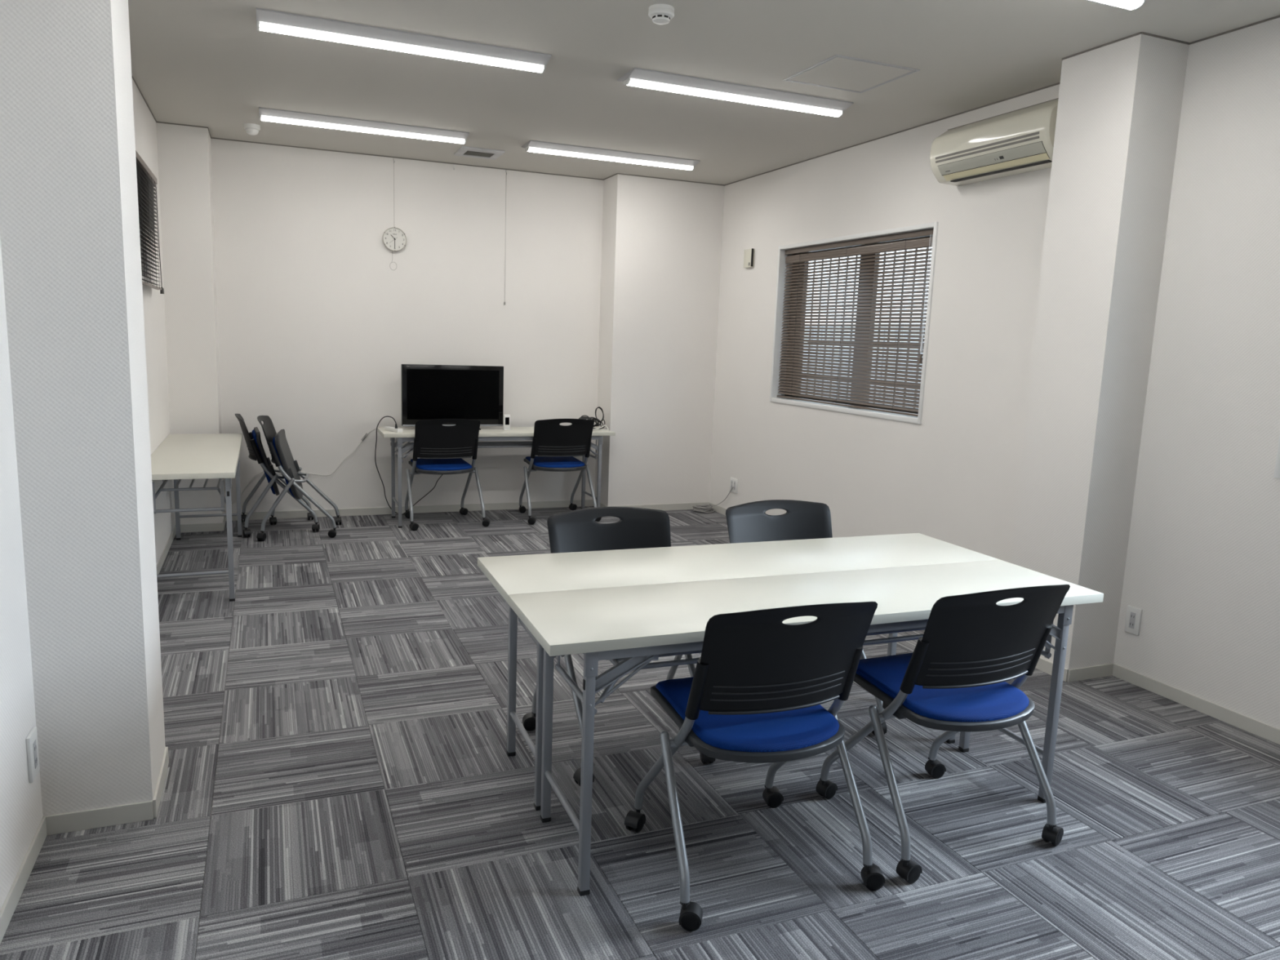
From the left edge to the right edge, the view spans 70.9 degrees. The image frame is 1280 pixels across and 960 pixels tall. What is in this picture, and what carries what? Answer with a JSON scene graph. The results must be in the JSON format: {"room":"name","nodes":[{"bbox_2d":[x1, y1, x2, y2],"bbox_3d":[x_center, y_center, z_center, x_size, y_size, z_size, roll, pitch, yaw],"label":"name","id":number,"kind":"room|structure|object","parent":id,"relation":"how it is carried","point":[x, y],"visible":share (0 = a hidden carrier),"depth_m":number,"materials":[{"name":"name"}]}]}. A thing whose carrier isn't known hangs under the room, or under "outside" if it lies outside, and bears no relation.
{"room":"meeting room","nodes":[
{"label":"meeting room","id":0,"kind":"room"},
{"bbox_2d":[0,0,165,816],"bbox_3d":[-1.576,-0.371,2.541,0.273,2.714,0.365,-2,10,-22],"label":"wall pillar","id":1,"kind":"structure","parent":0,"point":[69,224],"depth_m":2.41,"materials":[{"name":"paint"}]},
{"bbox_2d":[0,79,174,910],"bbox_3d":[-1.517,-0.259,1.839,0.160,2.714,9.788,-2,10,-22],"label":"wall","id":2,"kind":"structure","parent":0,"point":[21,815],"depth_m":2.34,"materials":[{"name":"paint"}]},
{"bbox_2d":[26,726,39,782],"bbox_3d":[-1.635,0.740,2.421,0.012,0.127,0.080,-2,10,-22],"label":"power outlet","id":3,"kind":"object","parent":2,"relation":"attached to","point":[32,746],"visible":1,"depth_m":2.40,"materials":[{"name":"white plastic"}]},
{"bbox_2d":[0,515,226,943],"bbox_3d":[-1.348,1.046,2.135,0.308,0.057,9.788,-2,10,-22],"label":"baseboard","id":4,"kind":"structure","parent":2,"relation":"attached to","point":[84,820],"depth_m":2.56,"materials":[{"name":"grey plastic"}]},
{"bbox_2d":[139,221,148,283],"bbox_3d":[-2.598,-1.320,4.534,0.054,0.605,1.255,-2,10,-22],"label":"window","id":5,"kind":"structure","parent":2,"relation":"in","point":[142,268],"depth_m":5.05,"materials":[{"name":"grey"}]},
{"bbox_2d":[135,150,164,293],"bbox_3d":[-2.631,-1.340,4.740,0.060,0.655,1.503,-2,10,-22],"label":"blind","id":6,"kind":"object","parent":2,"relation":"attached to","point":[146,180],"visible":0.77,"depth_m":4.87,"materials":[{"name":"brown"}]},
{"bbox_2d":[131,74,211,137],"bbox_3d":[-1.256,-1.601,1.717,0.304,0.007,9.788,-2,10,-22],"label":"trim","id":7,"kind":"structure","parent":2,"relation":"attached to","point":[131,74],"depth_m":5.80,"materials":[{"name":"grey"}]},
{"bbox_2d":[155,122,224,524],"bbox_3d":[-3.099,-1.006,6.226,0.300,2.714,0.353,-2,10,-22],"label":"wall pillar","id":8,"kind":"structure","parent":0,"point":[184,152],"depth_m":6.03,"materials":[{"name":"paint"}]},
{"bbox_2d":[210,138,603,513],"bbox_3d":[-1.419,-1.098,7.192,4.464,2.714,0.160,-2,10,-22],"label":"wall","id":9,"kind":"structure","parent":0,"point":[317,328],"depth_m":6.88,"materials":[{"name":"paint"}]},
{"bbox_2d":[210,137,603,180],"bbox_3d":[-1.638,-2.413,6.785,2.902,0.007,0.004,-2,10,-22],"label":"trim","id":10,"kind":"structure","parent":9,"relation":"attached to","point":[211,137],"depth_m":6.72,"materials":[{"name":"grey"}]},
{"bbox_2d":[226,499,593,520],"bbox_3d":[-1.731,0.235,7.200,2.902,0.057,0.008,-2,10,-22],"label":"baseboard","id":11,"kind":"structure","parent":9,"relation":"attached to","point":[557,504],"depth_m":7.19,"materials":[{"name":"grey plastic"}]},
{"bbox_2d":[0,506,1279,959],"bbox_3d":[0.392,1.069,2.952,4.464,0.120,9.948,-2,10,-22],"label":"floor","id":12,"kind":"structure","parent":0,"point":[341,782],"depth_m":2.75,"materials":[{"name":"grey carpet"}]},
{"bbox_2d":[151,433,243,601],"bbox_3d":[-2.610,0.173,5.328,0.450,0.700,1.800,-2,10,-22],"label":"folding table","id":13,"kind":"object","parent":12,"relation":"on","point":[193,456],"visible":0.79,"depth_m":4.84,"materials":[{"name":"grey laminate"}]},
{"bbox_2d":[235,413,319,537],"bbox_3d":[-2.598,-0.060,6.429,0.526,0.819,0.600,-2,10,-25],"label":"office chair","id":14,"kind":"object","parent":12,"relation":"on","point":[253,441],"visible":0.96,"depth_m":6.23,"materials":[{"name":"black plastic"}]},
{"bbox_2d":[251,429,275,494],"bbox_3d":[-2.679,-0.119,6.398,0.037,0.466,0.402,-20,17,-21],"label":"seat cushion","id":15,"kind":"object","parent":14,"relation":"on","point":[255,434],"depth_m":6.21,"materials":[{"name":"blue fabric"}]},
{"bbox_2d":[256,415,341,541],"bbox_3d":[-2.396,-0.035,6.314,0.538,0.819,0.618,0,9,-15],"label":"office chair","id":16,"kind":"object","parent":12,"relation":"on","point":[282,456],"visible":1,"depth_m":6.19,"materials":[{"name":"black plastic"}]},
{"bbox_2d":[272,437,295,497],"bbox_3d":[-2.478,-0.097,6.304,0.037,0.466,0.402,-18,13,-12],"label":"seat cushion","id":17,"kind":"object","parent":16,"relation":"on","point":[281,446],"depth_m":6.13,"materials":[{"name":"blue fabric"}]},
{"bbox_2d":[374,416,404,514],"bbox_3d":[-1.909,-0.100,6.832,0.230,0.812,0.418,2,9,-2],"label":"power cable","id":18,"kind":"object","parent":12,"relation":"on","point":[396,425],"visible":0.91,"depth_m":6.83,"materials":[{"name":"black rubber"}]},
{"bbox_2d":[404,418,489,530],"bbox_3d":[-1.491,-0.081,6.807,0.611,0.819,0.544,-2,10,-25],"label":"office chair","id":19,"kind":"object","parent":12,"relation":"on","point":[440,448],"visible":1,"depth_m":6.60,"materials":[{"name":"black plastic"}]},
{"bbox_2d":[410,457,471,471],"bbox_3d":[-1.499,-0.119,6.791,0.402,0.037,0.466,-2,13,-25],"label":"seat cushion","id":20,"kind":"object","parent":19,"relation":"on","point":[420,464],"depth_m":6.68,"materials":[{"name":"blue fabric"}]},
{"bbox_2d":[377,426,615,528],"bbox_3d":[-1.113,-0.057,7.043,1.778,0.726,0.450,-2,10,-22],"label":"folding table","id":21,"kind":"object","parent":12,"relation":"on","point":[486,433],"depth_m":6.88,"materials":[{"name":"grey laminate"}]},
{"bbox_2d":[231,426,386,505],"bbox_3d":[-2.454,-0.124,6.793,1.142,0.607,0.260,1,9,-8],"label":"cable","id":22,"kind":"object","parent":21,"relation":"hanging from","point":[366,434],"visible":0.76,"depth_m":6.88,"materials":[{"name":"white plastic"}]},
{"bbox_2d":[401,474,443,515],"bbox_3d":[-1.653,-0.055,7.108,0.485,0.658,0.058,-2,10,-22],"label":"power cable","id":23,"kind":"object","parent":21,"relation":"hanging from","point":[442,474],"visible":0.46,"depth_m":7.15,"materials":[{"name":"black rubber"}]},
{"bbox_2d":[400,364,503,430],"bbox_3d":[-1.434,-0.635,6.896,0.774,0.490,0.170,-2,10,-22],"label":"television","id":24,"kind":"object","parent":21,"relation":"on","point":[428,392],"visible":0.9,"depth_m":6.86,"materials":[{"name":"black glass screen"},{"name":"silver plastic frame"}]},
{"bbox_2d":[502,414,511,430],"bbox_3d":[-1.041,-0.451,7.014,0.056,0.118,0.060,-2,10,-22],"label":"router","id":25,"kind":"object","parent":21,"relation":"on","point":[506,421],"visible":1,"depth_m":7.00,"materials":[{"name":"white plastic"}]},
{"bbox_2d":[578,416,591,419],"bbox_3d":[-0.447,-0.465,7.285,0.120,0.102,0.094,-4,11,-34],"label":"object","id":26,"kind":"object","parent":21,"relation":"on","point":[581,417],"visible":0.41,"depth_m":7.25,"materials":[{"name":"black plastic"}]},
{"bbox_2d":[582,406,604,429],"bbox_3d":[-0.377,-0.505,7.325,0.209,0.179,0.143,-3,10,-30],"label":"cable bundle","id":27,"kind":"object","parent":21,"relation":"on","point":[595,420],"visible":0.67,"depth_m":7.34,"materials":[{"name":"black rubber"}]},
{"bbox_2d":[592,424,608,430],"bbox_3d":[-0.320,-0.419,7.232,0.172,0.039,0.070,-6,12,-41],"label":"cable","id":28,"kind":"object","parent":21,"relation":"on","point":[604,424],"visible":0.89,"depth_m":7.24,"materials":[{"name":"white plastic"}]},
{"bbox_2d":[519,418,601,524],"bbox_3d":[-0.664,-0.106,7.152,0.617,0.819,0.545,-2,10,-22],"label":"office chair","id":29,"kind":"object","parent":12,"relation":"on","point":[555,445],"visible":0.96,"depth_m":6.94,"materials":[{"name":"black plastic"}]},
{"bbox_2d":[525,456,585,467],"bbox_3d":[-0.669,-0.144,7.139,0.402,0.037,0.466,-2,13,-22],"label":"seat cushion","id":30,"kind":"object","parent":29,"relation":"on","point":[539,461],"depth_m":7.04,"materials":[{"name":"blue fabric"}]},
{"bbox_2d":[522,506,715,786],"bbox_3d":[-0.038,0.544,3.167,0.647,0.819,0.540,-2,10,-22],"label":"office chair","id":31,"kind":"object","parent":12,"relation":"on","point":[574,531],"visible":0.43,"depth_m":3.30,"materials":[{"name":"black plastic"}]},
{"bbox_2d":[692,487,733,512],"bbox_3d":[0.643,0.155,7.583,0.411,0.266,0.182,8,11,33],"label":"cable coil","id":32,"kind":"object","parent":12,"relation":"on","point":[701,508],"visible":1,"depth_m":7.62,"materials":[{"name":"grey plastic"}]},
{"bbox_2d":[477,533,997,810],"bbox_3d":[0.364,0.618,3.174,1.800,0.700,0.450,-1,10,-21],"label":"folding table","id":33,"kind":"object","parent":12,"relation":"on","point":[557,571],"visible":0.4,"depth_m":3.04,"materials":[{"name":"grey laminate"}]},
{"bbox_2d":[624,601,884,931],"bbox_3d":[0.310,0.665,2.477,0.606,0.819,0.525,-1,10,-21],"label":"office chair","id":34,"kind":"object","parent":12,"relation":"on","point":[758,686],"visible":1,"depth_m":2.27,"materials":[{"name":"black plastic"}]},
{"bbox_2d":[655,676,839,751],"bbox_3d":[0.298,0.626,2.463,0.402,0.037,0.466,-1,12,-21],"label":"seat cushion","id":35,"kind":"object","parent":34,"relation":"on","point":[815,728],"depth_m":2.33,"materials":[{"name":"blue fabric"}]},
{"bbox_2d":[507,559,1103,896],"bbox_3d":[0.527,0.689,2.760,1.800,0.700,0.450,-1,10,-21],"label":"folding table","id":36,"kind":"object","parent":12,"relation":"on","point":[635,626],"visible":0.76,"depth_m":2.60,"materials":[{"name":"grey laminate"}]},
{"bbox_2d":[725,499,887,735],"bbox_3d":[0.626,0.525,3.441,0.647,0.819,0.540,-2,10,-22],"label":"office chair","id":37,"kind":"object","parent":12,"relation":"on","point":[747,522],"visible":0.28,"depth_m":3.59,"materials":[{"name":"black plastic"}]},
{"bbox_2d":[816,584,1070,883],"bbox_3d":[0.915,0.651,2.707,0.606,0.819,0.536,-2,10,-23],"label":"office chair","id":38,"kind":"object","parent":12,"relation":"on","point":[955,676],"visible":0.98,"depth_m":2.50,"materials":[{"name":"black plastic"}]},
{"bbox_2d":[855,652,1029,721],"bbox_3d":[0.898,0.612,2.689,0.402,0.037,0.466,-2,13,-23],"label":"seat cushion","id":39,"kind":"object","parent":38,"relation":"on","point":[882,677],"depth_m":2.57,"materials":[{"name":"blue fabric"}]},
{"bbox_2d":[595,173,724,506],"bbox_3d":[0.152,-1.104,7.582,0.942,2.714,0.324,-2,10,-22],"label":"wall pillar","id":40,"kind":"structure","parent":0,"point":[660,268],"depth_m":7.41,"materials":[{"name":"paint"}]},
{"bbox_2d":[128,0,1279,184],"bbox_3d":[0.491,-1.729,2.511,4.464,0.120,9.948,-2,10,-22],"label":"ceiling","id":41,"kind":"structure","parent":0,"point":[208,64],"depth_m":4.29,"materials":[{"name":"white paint"}]},
{"bbox_2d":[243,123,260,135],"bbox_3d":[-2.507,-2.262,5.805,0.100,0.062,0.100,-2,10,-22],"label":"sensor","id":42,"kind":"object","parent":41,"relation":"attached to","point":[252,129],"visible":1,"depth_m":5.77,"materials":[{"name":"white plastic"}]},
{"bbox_2d":[258,106,469,143],"bbox_3d":[-1.724,-2.218,5.666,1.250,0.051,0.232,-2,10,-22],"label":"ceiling light","id":43,"kind":"object","parent":41,"relation":"attached to","point":[264,113],"visible":1,"depth_m":5.60,"materials":[{"name":"white plastic"}]},
{"bbox_2d":[393,160,394,186],"bbox_3d":[-1.844,-2.152,6.739,0.011,0.505,0.003,-2,10,-22],"label":"wire","id":44,"kind":"object","parent":41,"relation":"hanging from","point":[393,160],"visible":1,"depth_m":6.71,"materials":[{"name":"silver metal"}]},
{"bbox_2d":[382,226,406,251],"bbox_3d":[-1.852,-1.817,6.780,0.176,0.176,0.032,-2,10,-22],"label":"wall clock","id":45,"kind":"object","parent":44,"relation":"hanging from","point":[394,239],"visible":1,"depth_m":6.77,"materials":[{"name":"grey plastic"}]},
{"bbox_2d":[256,8,551,72],"bbox_3d":[-1.030,-1.931,4.002,1.250,0.051,0.232,-2,10,-22],"label":"ceiling light","id":46,"kind":"object","parent":41,"relation":"attached to","point":[268,20],"visible":1,"depth_m":3.93,"materials":[{"name":"white plastic"}]},
{"bbox_2d":[453,146,504,159],"bbox_3d":[-1.149,-2.334,6.415,0.300,0.014,0.300,-2,10,-22],"label":"ceiling vent","id":47,"kind":"object","parent":41,"relation":"in","point":[464,151],"visible":1,"depth_m":6.38,"materials":[{"name":"white plastic"}]},
{"bbox_2d":[503,170,506,305],"bbox_3d":[-1.064,-1.913,7.106,0.012,1.038,0.012,-2,10,-22],"label":"wire","id":48,"kind":"object","parent":41,"relation":"hanging from","point":[505,171],"visible":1,"depth_m":7.16,"materials":[{"name":"silver metal"}]},
{"bbox_2d":[521,140,700,170],"bbox_3d":[-0.192,-2.264,6.305,1.250,0.051,0.232,-2,10,-22],"label":"ceiling light","id":49,"kind":"object","parent":41,"relation":"attached to","point":[542,147],"visible":1,"depth_m":6.23,"materials":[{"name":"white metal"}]},
{"bbox_2d":[648,4,674,24],"bbox_3d":[0.083,-1.812,3.508,0.102,0.054,0.102,-2,10,-22],"label":"smoke detector","id":50,"kind":"object","parent":41,"relation":"attached to","point":[660,14],"visible":1,"depth_m":3.48,"materials":[{"name":"white plastic"}]},
{"bbox_2d":[617,67,853,116],"bbox_3d":[0.507,-1.975,4.628,1.250,0.051,0.232,-2,10,-22],"label":"ceiling light","id":51,"kind":"object","parent":41,"relation":"attached to","point":[639,77],"visible":1,"depth_m":4.55,"materials":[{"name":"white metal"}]},
{"bbox_2d":[782,54,919,93],"bbox_3d":[0.997,-1.926,4.275,0.460,0.004,0.451,-2,10,-22],"label":"ceiling hatch","id":52,"kind":"object","parent":41,"relation":"attached to","point":[837,72],"visible":1,"depth_m":4.25,"materials":[{"name":"white paint"}]},
{"bbox_2d":[1084,0,1146,9],"bbox_3d":[1.199,-1.689,2.969,1.250,0.051,0.232,-2,10,-22],"label":"ceiling light","id":53,"kind":"object","parent":41,"relation":"attached to","point":[1126,4],"visible":1,"depth_m":3.17,"materials":[{"name":"white plastic"}]},
{"bbox_2d":[818,258,831,311],"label":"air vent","id":54,"kind":"object","parent":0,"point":[830,259],"depth_m":6.65,"materials":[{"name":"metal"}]},
{"bbox_2d":[831,257,848,373],"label":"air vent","id":55,"kind":"object","parent":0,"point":[847,257],"depth_m":6.47,"materials":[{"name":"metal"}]},
{"bbox_2d":[709,17,1279,728],"bbox_3d":[2.461,-0.376,3.478,0.160,2.714,9.788,-2,10,-22],"label":"wall","id":56,"kind":"structure","parent":0,"point":[1202,566],"depth_m":4.45,"materials":[{"name":"paint"}]},
{"bbox_2d":[729,477,737,493],"bbox_3d":[0.770,0.043,7.386,0.012,0.117,0.120,-2,10,-22],"label":"power outlet","id":57,"kind":"object","parent":56,"relation":"attached to","point":[733,482],"visible":1,"depth_m":7.37,"materials":[{"name":"white plastic"}]},
{"bbox_2d":[743,248,755,267],"bbox_3d":[0.854,-1.735,7.033,0.030,0.140,0.128,-2,10,-22],"label":"wall sensor","id":58,"kind":"object","parent":56,"relation":"attached to","point":[748,255],"visible":1,"depth_m":7.01,"materials":[{"name":"beige plastic"}]},
{"bbox_2d":[769,222,938,424],"bbox_3d":[1.399,-1.029,5.971,0.150,1.146,1.720,-2,10,-22],"label":"window","id":59,"kind":"structure","parent":56,"relation":"in","point":[781,268],"depth_m":6.00,"materials":[{"name":"glass"},{"name":"white painted metal"}]},
{"bbox_2d":[777,228,933,416],"bbox_3d":[1.369,-1.031,5.955,0.046,1.078,1.646,-2,10,-22],"label":"blind","id":60,"kind":"object","parent":59,"relation":"attached to","point":[923,242],"visible":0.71,"depth_m":5.85,"materials":[{"name":"brown"}]},
{"bbox_2d":[595,500,1279,744],"bbox_3d":[1.901,0.951,3.474,0.950,0.057,9.788,-2,10,-22],"label":"baseboard","id":61,"kind":"structure","parent":56,"relation":"attached to","point":[1256,727],"depth_m":3.90,"materials":[{"name":"grey plastic"}]},
{"bbox_2d":[603,15,1279,186],"bbox_3d":[1.997,-1.697,3.057,0.946,0.007,9.788,-2,10,-22],"label":"trim","id":62,"kind":"structure","parent":56,"relation":"attached to","point":[1277,16],"depth_m":4.47,"materials":[{"name":"grey"}]},
{"bbox_2d":[929,97,1058,186],"bbox_3d":[1.802,-1.689,4.509,0.201,0.292,0.810,-2,10,-22],"label":"air conditioner","id":63,"kind":"object","parent":56,"relation":"attached to","point":[1021,140],"visible":0.91,"depth_m":4.43,"materials":[{"name":"beige plastic"}]},
{"bbox_2d":[1124,604,1142,635],"bbox_3d":[2.188,0.622,3.986,0.012,0.120,0.070,-2,10,-22],"label":"power outlet","id":64,"kind":"object","parent":56,"relation":"attached to","point":[1133,617],"visible":1,"depth_m":3.98,"materials":[{"name":"white plastic"}]},
{"bbox_2d":[1273,435,1279,478],"bbox_3d":[2.819,-0.442,2.565,0.150,1.146,1.720,-2,10,-22],"label":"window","id":65,"kind":"structure","parent":56,"relation":"in","point":[1277,471],"depth_m":3.39,"materials":[{"name":"white"}]},
{"bbox_2d":[1011,34,1189,680],"bbox_3d":[2.001,-0.476,4.014,0.276,2.714,0.388,-2,10,-22],"label":"wall pillar","id":66,"kind":"structure","parent":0,"point":[1120,103],"depth_m":3.87,"materials":[{"name":"paint"}]},
{"label":"outside","id":67,"kind":"structure","parent":0,"visible":0},
{"bbox_3d":[6.274,-1.416,21.024,20.310,0.180,46.000,-2,10,-22],"label":"floor","id":68,"kind":"structure","parent":67,"visible":0},
{"bbox_2d":[800,326,925,408],"bbox_3d":[2.278,-0.955,10.825,0.132,1.800,7.100,-2,10,-22],"label":"fence","id":69,"kind":"object","parent":68,"relation":"on","point":[805,326],"visible":0.02,"depth_m":9.92,"materials":[{"name":"grey metal"}]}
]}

